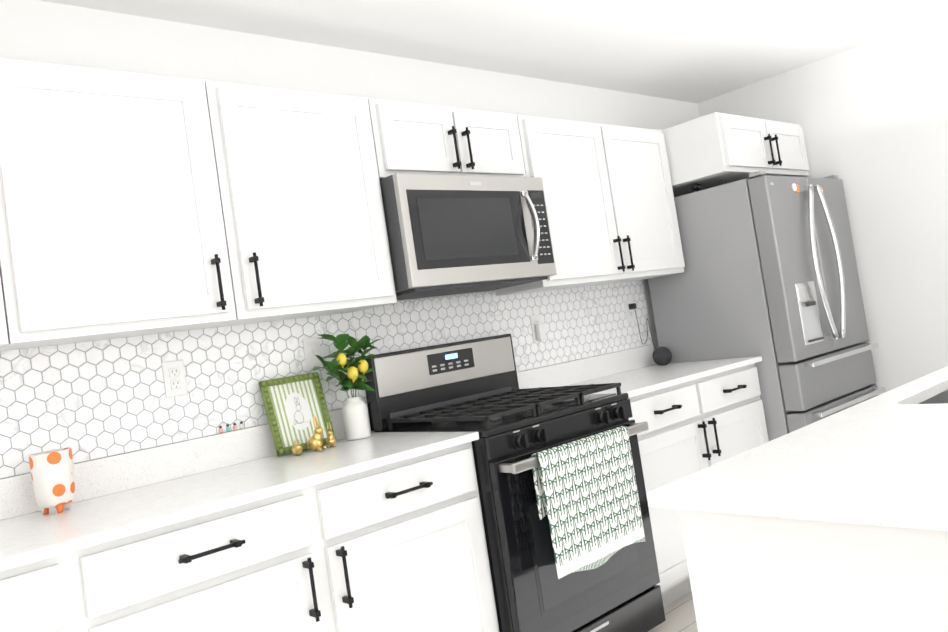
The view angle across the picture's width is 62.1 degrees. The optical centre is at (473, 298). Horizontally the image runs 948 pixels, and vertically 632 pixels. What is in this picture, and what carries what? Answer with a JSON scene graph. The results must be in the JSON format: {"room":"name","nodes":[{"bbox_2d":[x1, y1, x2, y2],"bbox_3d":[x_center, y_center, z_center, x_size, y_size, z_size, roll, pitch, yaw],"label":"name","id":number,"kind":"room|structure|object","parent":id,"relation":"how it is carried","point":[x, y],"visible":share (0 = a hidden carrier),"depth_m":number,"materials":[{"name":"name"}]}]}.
{"room":"kitchen","nodes":[
{"label":"kitchen","id":0,"kind":"room"},
{"bbox_2d":[0,0,699,478],"bbox_3d":[-0.681,0.239,2.880,6.260,2.440,0.100,-6,-3,-42],"label":"wall","id":1,"kind":"structure","parent":0,"point":[48,32],"depth_m":3.00,"materials":[{"name":"white paint"}]},
{"bbox_2d":[0,198,19,350],"bbox_3d":[-1.765,-0.186,1.693,1.218,0.745,0.322,-6,-3,-42],"label":"upper cabinet","id":2,"kind":"object","parent":1,"relation":"attached to","point":[9,332],"depth_m":2.00,"materials":[{"name":"white paint"}]},
{"bbox_2d":[0,58,247,348],"bbox_3d":[-1.092,-0.261,2.309,0.612,0.745,0.322,-6,-3,-42],"label":"upper cabinet","id":3,"kind":"object","parent":1,"relation":"attached to","point":[134,204],"depth_m":2.19,"materials":[{"name":"white paint"}]},
{"bbox_2d":[0,404,370,519],"bbox_3d":[-1.312,0.557,2.172,2.468,0.110,0.020,-6,-3,-42],"label":"backsplash","id":4,"kind":"structure","parent":1,"relation":"attached to","point":[101,476],"depth_m":2.45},
{"bbox_2d":[216,82,396,324],"bbox_3d":[-0.644,-0.310,2.719,0.607,0.745,0.322,-6,-3,-42],"label":"upper cabinet","id":5,"kind":"object","parent":1,"relation":"attached to","point":[304,183],"depth_m":2.59,"materials":[{"name":"white paint"}]},
{"bbox_2d":[0,280,652,477],"bbox_3d":[-0.947,0.385,2.541,5.186,0.600,0.008,-6,-3,-42],"label":"wall tile","id":6,"kind":"structure","parent":1,"relation":"attached to","point":[88,400],"depth_m":2.65,"materials":[{"name":"white tile"}]},
{"bbox_2d":[161,360,187,397],"bbox_3d":[-0.964,0.259,2.535,0.070,0.115,0.008,-6,-3,-42],"label":"electrical outlet","id":7,"kind":"object","parent":6,"relation":"attached to","point":[174,378],"visible":1,"depth_m":2.53,"materials":[{"name":"white plastic"}]},
{"bbox_2d":[302,336,322,369],"bbox_3d":[-0.588,0.200,2.880,0.070,0.115,0.012,-6,-3,-42],"label":"outlet","id":8,"kind":"object","parent":6,"relation":"attached to","point":[311,347],"visible":0.94,"depth_m":2.88,"materials":[{"name":"white plastic"}]},
{"bbox_2d":[530,314,546,339],"bbox_3d":[0.305,0.135,3.673,0.070,0.120,0.039,-6,-3,-42],"label":"electrical outlet","id":9,"kind":"object","parent":6,"relation":"attached to","point":[538,329],"visible":0.96,"depth_m":3.66,"materials":[{"name":"white plastic"}]},
{"bbox_2d":[624,299,636,321],"bbox_3d":[0.838,0.062,4.162,0.070,0.115,0.041,-6,-3,-42],"label":"electrical outlet","id":10,"kind":"object","parent":6,"relation":"attached to","point":[630,305],"visible":1,"depth_m":4.16,"materials":[{"name":"white plastic"}]},
{"bbox_2d":[634,309,654,347],"bbox_3d":[0.923,0.191,4.174,0.125,0.282,0.067,-6,-3,-42],"label":"cord","id":11,"kind":"object","parent":10,"relation":"attached to","point":[647,331],"visible":0.77,"depth_m":4.20,"materials":[{"name":"black plastic"}]},
{"bbox_2d":[368,98,525,179],"bbox_3d":[-0.160,-0.592,3.179,0.763,0.290,0.357,-6,-3,-42],"label":"upper cabinet","id":12,"kind":"object","parent":1,"relation":"attached to","point":[418,138],"visible":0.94,"depth_m":3.03,"materials":[{"name":"white paint"}]},
{"bbox_2d":[379,173,556,299],"bbox_3d":[-0.074,-0.241,3.127,0.756,0.422,0.455,-6,-3,-42],"label":"microwave","id":13,"kind":"object","parent":12,"relation":"attached to","point":[447,234],"visible":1,"depth_m":2.94,"materials":[{"name":"grey metal"}]},
{"bbox_2d":[494,115,684,295],"bbox_3d":[0.551,-0.442,3.790,1.072,0.745,0.357,-6,-3,-42],"label":"upper cabinet","id":14,"kind":"object","parent":1,"relation":"attached to","point":[610,204],"visible":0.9,"depth_m":3.64,"materials":[{"name":"white paint"}]},
{"bbox_2d":[662,112,808,196],"bbox_3d":[1.352,-0.766,4.354,0.914,0.294,0.667,-6,-3,-42],"label":"upper cabinet","id":15,"kind":"object","parent":1,"relation":"attached to","point":[714,149],"visible":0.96,"depth_m":4.01,"materials":[{"name":"white paint"}]},
{"bbox_2d":[39,0,947,103],"bbox_3d":[0.885,-1.360,0.975,6.260,0.100,5.400,-6,-3,-42],"label":"ceiling","id":16,"kind":"structure","parent":0,"point":[695,51],"depth_m":3.46,"materials":[{"name":"white paint"}]},
{"bbox_2d":[648,590,697,631],"bbox_3d":[1.259,1.151,0.870,6.260,0.100,5.400,-6,-3,-42],"label":"floor","id":17,"kind":"structure","parent":0,"point":[680,616],"depth_m":3.11,"materials":[{"name":"beige wood"}]},
{"bbox_2d":[0,552,87,631],"bbox_3d":[-1.476,1.086,1.532,1.220,0.888,0.611,-6,-3,-42],"label":"base cabinet","id":18,"kind":"object","parent":17,"relation":"on","point":[46,596],"depth_m":1.69,"materials":[{"name":"white paint"}]},
{"bbox_2d":[80,444,498,631],"bbox_3d":[-0.581,0.987,2.352,1.217,0.888,0.611,-6,-3,-42],"label":"base cabinet","id":19,"kind":"object","parent":17,"relation":"on","point":[245,530],"depth_m":2.15,"materials":[{"name":"white paint"}]},
{"bbox_2d":[0,432,478,571],"bbox_3d":[-1.100,0.584,1.943,2.468,0.025,0.633,-6,-3,-42],"label":"countertop","id":20,"kind":"structure","parent":19,"relation":"on","point":[33,537],"depth_m":2.13,"materials":[{"name":"white stone"}]},
{"bbox_2d":[28,448,74,514],"bbox_3d":[-1.153,0.503,2.160,0.106,0.166,0.106,-6,-3,-42],"label":"planter","id":21,"kind":"object","parent":20,"relation":"on","point":[53,477],"visible":1,"depth_m":2.12,"materials":[{"name":"white ceramic"}]},
{"bbox_2d":[219,421,243,432],"bbox_3d":[-0.814,0.433,2.640,0.088,0.025,0.014,-6,-3,-42],"label":"figurines","id":22,"kind":"object","parent":20,"relation":"on","point":[228,427],"visible":1,"depth_m":2.63,"materials":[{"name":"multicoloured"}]},
{"bbox_2d":[291,440,302,454],"bbox_3d":[-0.589,0.496,2.617,0.036,0.051,0.090,-8,-2,-15],"label":"bunny","id":23,"kind":"object","parent":20,"relation":"on","point":[296,449],"depth_m":2.59,"materials":[{"name":"gold metal"}]},
{"bbox_2d":[259,372,336,455],"bbox_3d":[-0.612,0.399,2.745,0.226,0.258,0.088,-6,-3,-42],"label":"picture frame","id":24,"kind":"object","parent":20,"relation":"on","point":[294,405],"visible":0.9,"depth_m":2.74,"materials":[{"name":"green"}]},
{"bbox_2d":[307,416,332,450],"bbox_3d":[-0.541,0.458,2.664,0.072,0.118,0.045,-10,-3,36],"label":"bunny","id":25,"kind":"object","parent":20,"relation":"on","point":[315,442],"depth_m":2.65,"materials":[{"name":"gold metal"}]},
{"bbox_2d":[330,425,335,445],"bbox_3d":[-0.496,0.469,2.716,0.032,0.085,0.052,-8,-2,-3],"label":"bunny","id":26,"kind":"object","parent":20,"relation":"on","point":[333,438],"depth_m":2.70,"materials":[{"name":"gold metal"}]},
{"bbox_2d":[313,334,380,439],"bbox_3d":[-0.450,0.313,2.825,0.324,0.390,0.163,-6,-3,-42],"label":"vase","id":27,"kind":"object","parent":20,"relation":"on","point":[355,418],"visible":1,"depth_m":2.82,"materials":[{"name":"white ceramic"}]},
{"bbox_2d":[364,334,665,631],"bbox_3d":[0.174,0.741,2.973,0.754,1.203,0.740,-6,-3,-42],"label":"stove","id":28,"kind":"object","parent":17,"relation":"on","point":[471,385],"visible":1,"depth_m":2.80,"materials":[{"name":"black metal"}]},
{"bbox_2d":[531,426,644,578],"bbox_3d":[0.402,0.692,2.692,0.472,0.424,0.048,-6,-3,-42],"label":"hanging towel","id":29,"kind":"object","parent":28,"relation":"hanging from","point":[587,497],"visible":1,"depth_m":2.66,"materials":[{"name":"white fabric"}]},
{"bbox_2d":[517,345,768,606],"bbox_3d":[0.837,0.761,3.638,1.101,1.024,0.646,-6,-3,-42],"label":"base cabinet","id":30,"kind":"object","parent":17,"relation":"on","point":[697,416],"visible":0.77,"depth_m":3.44,"materials":[{"name":"white paint"}]},
{"bbox_2d":[653,346,671,364],"bbox_3d":[0.987,0.302,4.126,0.100,0.098,0.100,-6,-3,-42],"label":"speaker","id":31,"kind":"object","parent":30,"relation":"on","point":[662,355],"visible":1,"depth_m":4.09},
{"bbox_2d":[648,171,885,440],"bbox_3d":[1.595,0.285,4.225,0.874,1.790,0.803,-6,-3,-42],"label":"fridge","id":32,"kind":"object","parent":17,"relation":"on","point":[769,275],"visible":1,"depth_m":3.89,"materials":[{"name":"grey metal"}]},
{"bbox_2d":[692,183,700,191],"bbox_3d":[1.145,-0.568,4.048,0.048,0.052,0.049,-6,-3,-42],"label":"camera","id":33,"kind":"object","parent":32,"relation":"on","point":[696,186],"visible":0.77,"depth_m":4.03,"materials":[{"name":"black plastic"}]},
{"bbox_2d":[679,510,947,631],"bbox_3d":[1.710,0.633,2.038,2.850,0.888,0.735,-6,-3,-42],"label":"kitchen island","id":34,"kind":"object","parent":17,"relation":"on","point":[746,574],"depth_m":1.20,"materials":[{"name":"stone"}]},
{"bbox_2d":[647,366,947,533],"bbox_3d":[1.733,0.163,1.956,2.920,0.025,1.080,-6,-3,-42],"label":"island countertop","id":35,"kind":"structure","parent":34,"relation":"on","point":[881,460],"depth_m":1.34,"materials":[{"name":"white stone"}]},
{"bbox_2d":[698,14,947,394],"bbox_3d":[3.337,-0.354,2.995,0.100,2.440,5.200,-6,-3,-42],"label":"wall","id":36,"kind":"structure","parent":0,"point":[871,118],"depth_m":4.16,"materials":[{"name":"white paint"}]}
]}

